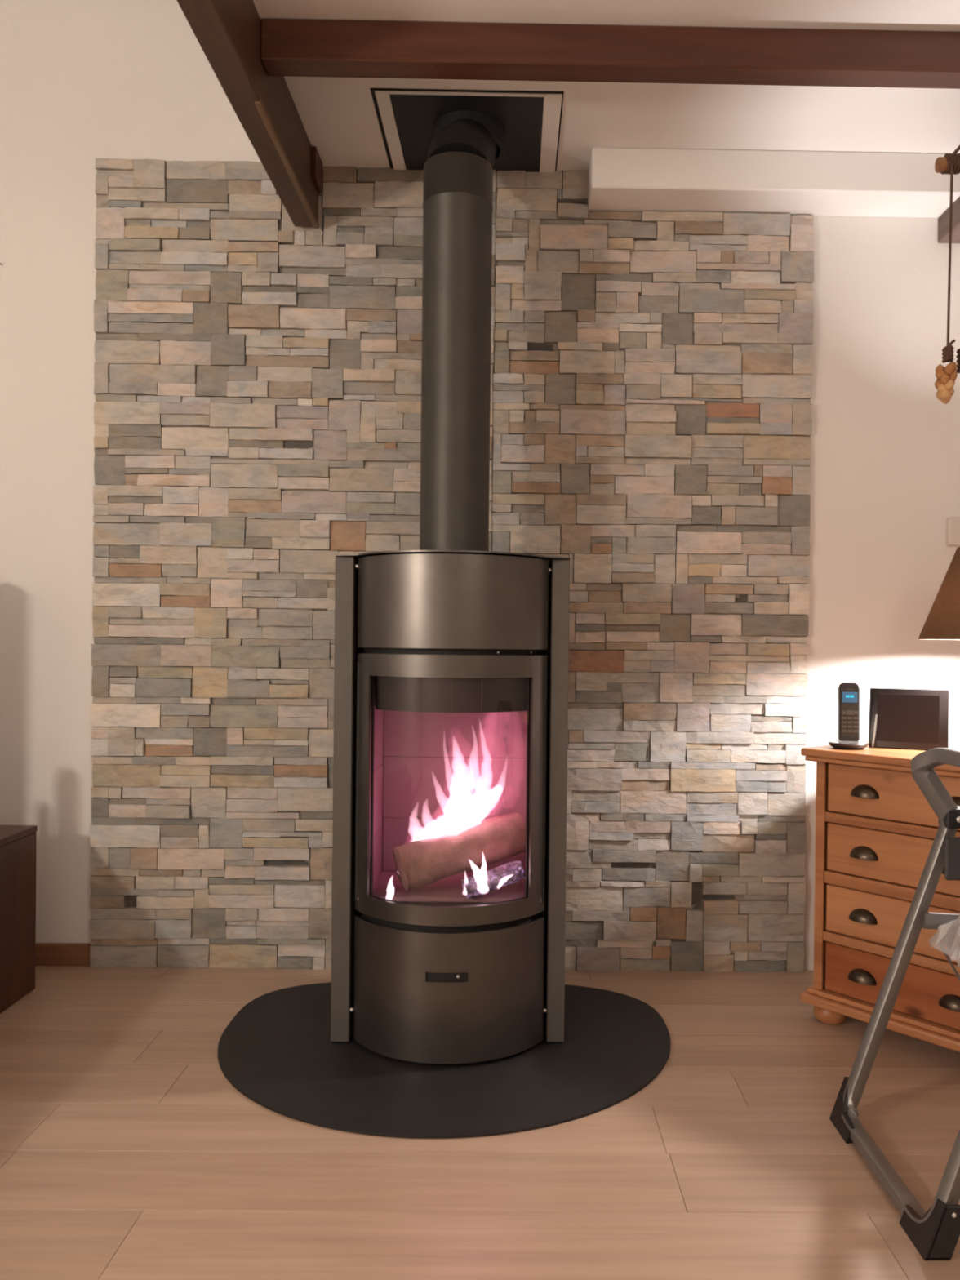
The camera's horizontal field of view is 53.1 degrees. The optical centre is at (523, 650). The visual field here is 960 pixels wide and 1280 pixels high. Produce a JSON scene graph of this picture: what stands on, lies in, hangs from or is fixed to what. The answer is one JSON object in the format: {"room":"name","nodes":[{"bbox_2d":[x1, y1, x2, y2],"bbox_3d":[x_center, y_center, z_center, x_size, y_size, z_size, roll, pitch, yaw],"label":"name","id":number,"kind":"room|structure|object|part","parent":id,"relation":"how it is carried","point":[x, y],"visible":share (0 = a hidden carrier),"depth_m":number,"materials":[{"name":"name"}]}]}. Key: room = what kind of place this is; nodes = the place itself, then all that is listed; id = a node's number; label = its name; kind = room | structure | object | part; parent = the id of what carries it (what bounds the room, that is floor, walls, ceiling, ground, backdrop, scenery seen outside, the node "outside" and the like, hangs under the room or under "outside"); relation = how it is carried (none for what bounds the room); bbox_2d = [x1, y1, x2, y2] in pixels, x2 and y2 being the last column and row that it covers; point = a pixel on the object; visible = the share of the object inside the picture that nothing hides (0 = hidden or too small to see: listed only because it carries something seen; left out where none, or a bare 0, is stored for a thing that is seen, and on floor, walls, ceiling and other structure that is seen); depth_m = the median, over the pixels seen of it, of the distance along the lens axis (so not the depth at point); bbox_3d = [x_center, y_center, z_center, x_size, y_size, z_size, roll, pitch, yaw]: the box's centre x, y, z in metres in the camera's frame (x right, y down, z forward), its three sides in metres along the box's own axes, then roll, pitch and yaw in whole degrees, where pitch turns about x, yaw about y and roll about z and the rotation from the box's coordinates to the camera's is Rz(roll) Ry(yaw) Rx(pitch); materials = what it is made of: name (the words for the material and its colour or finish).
{"room":"living room","nodes":[
{"label":"living room","id":0,"kind":"room"},
{"bbox_2d":[0,0,959,972],"bbox_3d":[0.324,-0.833,2.932,6.100,3.609,0.152,1,0,-1],"label":"wall","id":1,"kind":"structure","parent":0,"point":[733,431],"depth_m":2.87,"materials":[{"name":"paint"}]},
{"bbox_2d":[35,942,90,965],"bbox_3d":[-2.020,0.903,2.867,1.450,0.066,0.014,1,0,-1],"label":"baseboard","id":2,"kind":"structure","parent":1,"relation":"attached to","point":[46,953],"depth_m":2.87,"materials":[{"name":"brown wood"}]},
{"bbox_2d":[587,147,959,217],"bbox_3d":[1.788,-1.353,2.821,3.188,0.114,0.160,1,0,-1],"label":"trim","id":3,"kind":"structure","parent":1,"relation":"attached to","point":[621,180],"depth_m":2.73,"materials":[{"name":"paint"}]},
{"bbox_2d":[946,516,959,546],"bbox_3d":[1.334,-0.358,2.892,0.111,0.085,0.022,1,0,-1],"label":"wall box","id":4,"kind":"object","parent":1,"relation":"attached to","point":[953,538],"visible":1,"depth_m":2.88,"materials":[{"name":"grey plastic"}]},
{"bbox_2d":[0,965,959,1279],"bbox_3d":[0.330,1.041,0.652,6.100,0.120,4.700,1,0,-1],"label":"floor","id":5,"kind":"structure","parent":0,"point":[128,1152],"depth_m":1.81,"materials":[{"name":"laminate"}]},
{"bbox_2d":[0,825,37,1013],"bbox_3d":[-1.568,0.720,1.876,0.494,0.456,1.606,1,0,-1],"label":"sideboard","id":6,"kind":"object","parent":5,"relation":"on","point":[17,842],"visible":1,"depth_m":2.58,"materials":[{"name":"brown wood"}]},
{"bbox_2d":[217,982,671,1138],"bbox_3d":[-0.189,0.958,2.331,1.114,0.006,0.870,1,0,-1],"label":"plate","id":7,"kind":"object","parent":5,"relation":"on","point":[277,1051],"visible":0.81,"depth_m":2.17,"materials":[{"name":"metal"}]},
{"bbox_2d":[330,550,570,1064],"bbox_3d":[-0.178,0.361,2.438,0.568,1.181,0.517,1,0,-1],"label":"wood stove","id":8,"kind":"object","parent":7,"relation":"on","point":[451,667],"visible":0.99,"depth_m":2.29,"materials":[{"name":"black metal"}]},
{"bbox_3d":[-0.440,0.360,2.505,0.045,1.177,0.366,1,0,-1],"label":"panel","id":9,"kind":"part","parent":8,"relation":"part of","materials":[{"name":"metal"}]},
{"bbox_3d":[-0.387,0.529,2.443,0.024,0.125,0.246,1,0,-1],"label":"refractory panel","id":10,"kind":"part","parent":8,"relation":"part of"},
{"bbox_3d":[-0.385,0.384,2.442,0.024,0.164,0.246,1,0,-1],"label":"refractory panel","id":11,"kind":"part","parent":8,"relation":"part of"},
{"bbox_3d":[-0.383,0.220,2.441,0.024,0.163,0.246,1,0,-1],"label":"refractory panel","id":12,"kind":"part","parent":8,"relation":"part of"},
{"bbox_3d":[-0.179,0.796,2.266,0.461,0.300,0.142,1,0,-1],"label":"panel","id":13,"kind":"part","parent":8,"relation":"part of","materials":[{"name":"metal"}]},
{"bbox_3d":[-0.174,0.320,2.262,0.461,0.620,0.142,1,0,-1],"label":"door","id":14,"kind":"part","parent":8,"relation":"part of","materials":[{"name":"metal"}]},
{"bbox_3d":[-0.171,-0.227,2.431,0.569,0.004,0.514,1,0,-1],"label":"plate","id":15,"kind":"part","parent":8,"relation":"part of","materials":[{"name":"metal"}]},
{"bbox_3d":[-0.169,-0.113,2.258,0.461,0.216,0.142,1,0,-1],"label":"panel","id":16,"kind":"part","parent":8,"relation":"part of","materials":[{"name":"metal"}]},
{"bbox_3d":[-0.180,0.521,2.584,0.392,0.143,0.027,1,0,-1],"label":"refractory panel","id":17,"kind":"part","parent":8,"relation":"part of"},
{"bbox_3d":[-0.178,0.368,2.583,0.392,0.163,0.027,1,0,-1],"label":"refractory panel","id":18,"kind":"part","parent":8,"relation":"part of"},
{"bbox_3d":[-0.176,0.212,2.581,0.392,0.146,0.027,1,0,-1],"label":"refractory panel","id":19,"kind":"part","parent":8,"relation":"part of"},
{"bbox_2d":[392,812,525,890],"bbox_3d":[-0.152,0.498,2.382,0.339,0.177,0.115,0,0,-20],"label":"log","id":20,"kind":"object","parent":8,"relation":"in","point":[419,864],"visible":0.97,"depth_m":2.34,"materials":[{"name":"brown wood"}]},
{"bbox_2d":[419,110,505,551],"bbox_3d":[-0.158,-0.843,2.546,0.205,1.224,0.368,1,0,-1],"label":"flue pipe","id":21,"kind":"object","parent":8,"relation":"on","point":[465,145],"visible":0.96,"depth_m":2.38,"materials":[{"name":"metal"}]},
{"bbox_2d":[461,860,524,898],"bbox_3d":[-0.073,0.551,2.313,0.154,0.082,0.052,1,0,-17],"label":"log","id":22,"kind":"object","parent":8,"relation":"in","point":[510,873],"visible":1,"depth_m":2.30,"materials":[{"name":"wood"}]},
{"bbox_3d":[0.083,0.366,2.515,0.044,1.177,0.359,1,0,-1],"label":"panel","id":23,"kind":"part","parent":8,"relation":"part of","materials":[{"name":"metal"}]},
{"bbox_2d":[800,740,959,1052],"bbox_3d":[1.066,0.617,2.452,0.418,0.714,0.563,0,1,-42],"label":"dresser","id":24,"kind":"object","parent":5,"relation":"on","point":[876,829],"visible":0.77,"depth_m":2.40,"materials":[{"name":"brown wood"}]},
{"bbox_2d":[828,682,868,749],"bbox_3d":[0.855,0.171,2.522,0.100,0.172,0.100,1,0,5],"label":"cordless phone","id":25,"kind":"object","parent":24,"relation":"on","point":[848,722],"visible":1,"depth_m":2.51,"materials":[{"name":"grey plastic"}]},
{"bbox_3d":[0.848,0.819,2.415,0.024,0.030,0.076,0,1,-42],"label":"cup pull","id":26,"kind":"part","parent":24,"relation":"part of","materials":[{"name":"brown metal"}]},
{"bbox_3d":[0.849,0.667,2.414,0.024,0.030,0.076,0,1,-42],"label":"cup pull","id":27,"kind":"part","parent":24,"relation":"part of","materials":[{"name":"brown metal"}]},
{"bbox_3d":[0.851,0.508,2.412,0.024,0.030,0.076,0,1,-42],"label":"cup pull","id":28,"kind":"part","parent":24,"relation":"part of","materials":[{"name":"brown metal"}]},
{"bbox_3d":[0.853,0.353,2.411,0.024,0.030,0.076,0,1,-42],"label":"cup pull","id":29,"kind":"part","parent":24,"relation":"part of","materials":[{"name":"brown metal"}]},
{"bbox_3d":[1.054,0.824,2.444,0.320,0.124,0.444,0,1,-42],"label":"drawer","id":30,"kind":"part","parent":24,"relation":"part of","materials":[{"name":"red wood"}]},
{"bbox_3d":[1.056,0.672,2.442,0.320,0.120,0.444,0,1,-42],"label":"drawer","id":31,"kind":"part","parent":24,"relation":"part of","materials":[{"name":"brown wood"}]},
{"bbox_3d":[1.058,0.513,2.441,0.320,0.122,0.444,0,1,-42],"label":"drawer","id":32,"kind":"part","parent":24,"relation":"part of","materials":[{"name":"brown wood"}]},
{"bbox_3d":[1.060,0.358,2.440,0.320,0.124,0.444,0,1,-42],"label":"drawer","id":33,"kind":"part","parent":24,"relation":"part of","materials":[{"name":"brown wood"}]},
{"bbox_2d":[868,688,949,750],"bbox_3d":[1.016,0.181,2.531,0.194,0.158,0.080,1,1,24],"label":"photo frame","id":34,"kind":"object","parent":24,"relation":"on","point":[917,719],"visible":0.89,"depth_m":2.52,"materials":[{"name":"black"}]},
{"bbox_2d":[918,546,959,639],"bbox_3d":[1.222,-0.003,2.490,0.366,0.529,0.366,1,0,-1],"label":"table lamp","id":35,"kind":"object","parent":24,"relation":"on","point":[942,622],"visible":1,"depth_m":2.45,"materials":[{"name":"brown fabric"}]},
{"bbox_3d":[1.008,0.511,2.240,0.024,0.030,0.076,0,1,-42],"label":"cup pull","id":36,"kind":"part","parent":24,"relation":"part of","materials":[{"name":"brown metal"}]},
{"bbox_3d":[1.004,0.822,2.242,0.024,0.030,0.076,0,1,-42],"label":"cup pull","id":37,"kind":"part","parent":24,"relation":"part of","materials":[{"name":"brown metal"}]},
{"bbox_3d":[1.006,0.670,2.241,0.024,0.030,0.076,0,1,-42],"label":"cup pull","id":38,"kind":"part","parent":24,"relation":"part of","materials":[{"name":"metal"}]},
{"bbox_3d":[1.009,0.356,2.239,0.024,0.030,0.076,0,1,-42],"label":"cup pull","id":39,"kind":"part","parent":24,"relation":"part of","materials":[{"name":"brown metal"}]},
{"bbox_2d":[829,747,959,1260],"bbox_3d":[0.936,0.587,1.766,0.586,0.783,0.466,1,0,-1],"label":"frame","id":40,"kind":"object","parent":5,"relation":"on","point":[935,1233],"visible":1,"depth_m":1.94,"materials":[{"name":"grey metal"}]},
{"bbox_3d":[0.847,0.276,1.762,0.103,0.163,0.454,1,0,-1],"label":"hoop handle","id":41,"kind":"part","parent":40,"relation":"part of","materials":[{"name":"grey plastic"}]},
{"bbox_3d":[0.887,0.421,1.939,0.070,0.088,0.008,1,0,-1],"label":"hinge plate","id":42,"kind":"part","parent":40,"relation":"part of","materials":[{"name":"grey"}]},
{"bbox_2d":[253,0,959,172],"bbox_3d":[1.383,-1.517,0.594,4.055,0.240,4.600,1,0,-1],"label":"ceiling","id":43,"kind":"structure","parent":0,"point":[338,116],"depth_m":2.47,"materials":[{"name":"paint"}]},
{"bbox_2d":[176,0,322,227],"bbox_3d":[-0.606,-1.323,0.582,0.082,0.192,4.500,1,0,-1],"label":"ceiling beam","id":44,"kind":"structure","parent":43,"relation":"attached to","point":[228,33],"depth_m":2.23,"materials":[{"name":"brown wood"}]},
{"bbox_2d":[369,88,564,172],"bbox_3d":[-0.146,-1.428,2.654,0.494,0.006,0.415,1,0,-1],"label":"ceiling plate","id":45,"kind":"object","parent":43,"relation":"attached to","point":[531,120],"visible":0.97,"depth_m":2.58,"materials":[{"name":"black metal"}]},
{"bbox_2d":[260,17,959,88],"bbox_3d":[0.331,-1.375,2.218,1.852,0.092,0.070,1,0,-1],"label":"ceiling beam","id":46,"kind":"structure","parent":43,"relation":"attached to","point":[290,47],"depth_m":2.19,"materials":[{"name":"brown wood"}]},
{"bbox_2d":[937,197,959,243],"bbox_3d":[1.311,-1.303,0.663,0.070,0.190,4.460,1,0,-1],"label":"ceiling beam","id":47,"kind":"structure","parent":43,"relation":"attached to","point":[944,220],"depth_m":2.83,"materials":[{"name":"brown wood"}]},
{"bbox_2d":[934,145,959,404],"bbox_3d":[0.980,-0.868,1.988,0.250,0.718,0.053,1,0,-1],"label":"pendant light","id":48,"kind":"object","parent":47,"relation":"hanging from","point":[949,164],"visible":1,"depth_m":1.98,"materials":[{"name":"wood"},{"name":"brown rope"}]},
{"bbox_3d":[0.881,-0.813,1.981,0.007,0.379,0.007,1,0,-1],"label":"drop cord","id":49,"kind":"part","parent":48,"relation":"part of","materials":[{"name":"brown fabric"}]},
{"bbox_3d":[0.998,-1.123,1.993,0.221,0.206,0.007,1,0,-1],"label":"hanging cord","id":50,"kind":"part","parent":48,"relation":"part of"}
]}

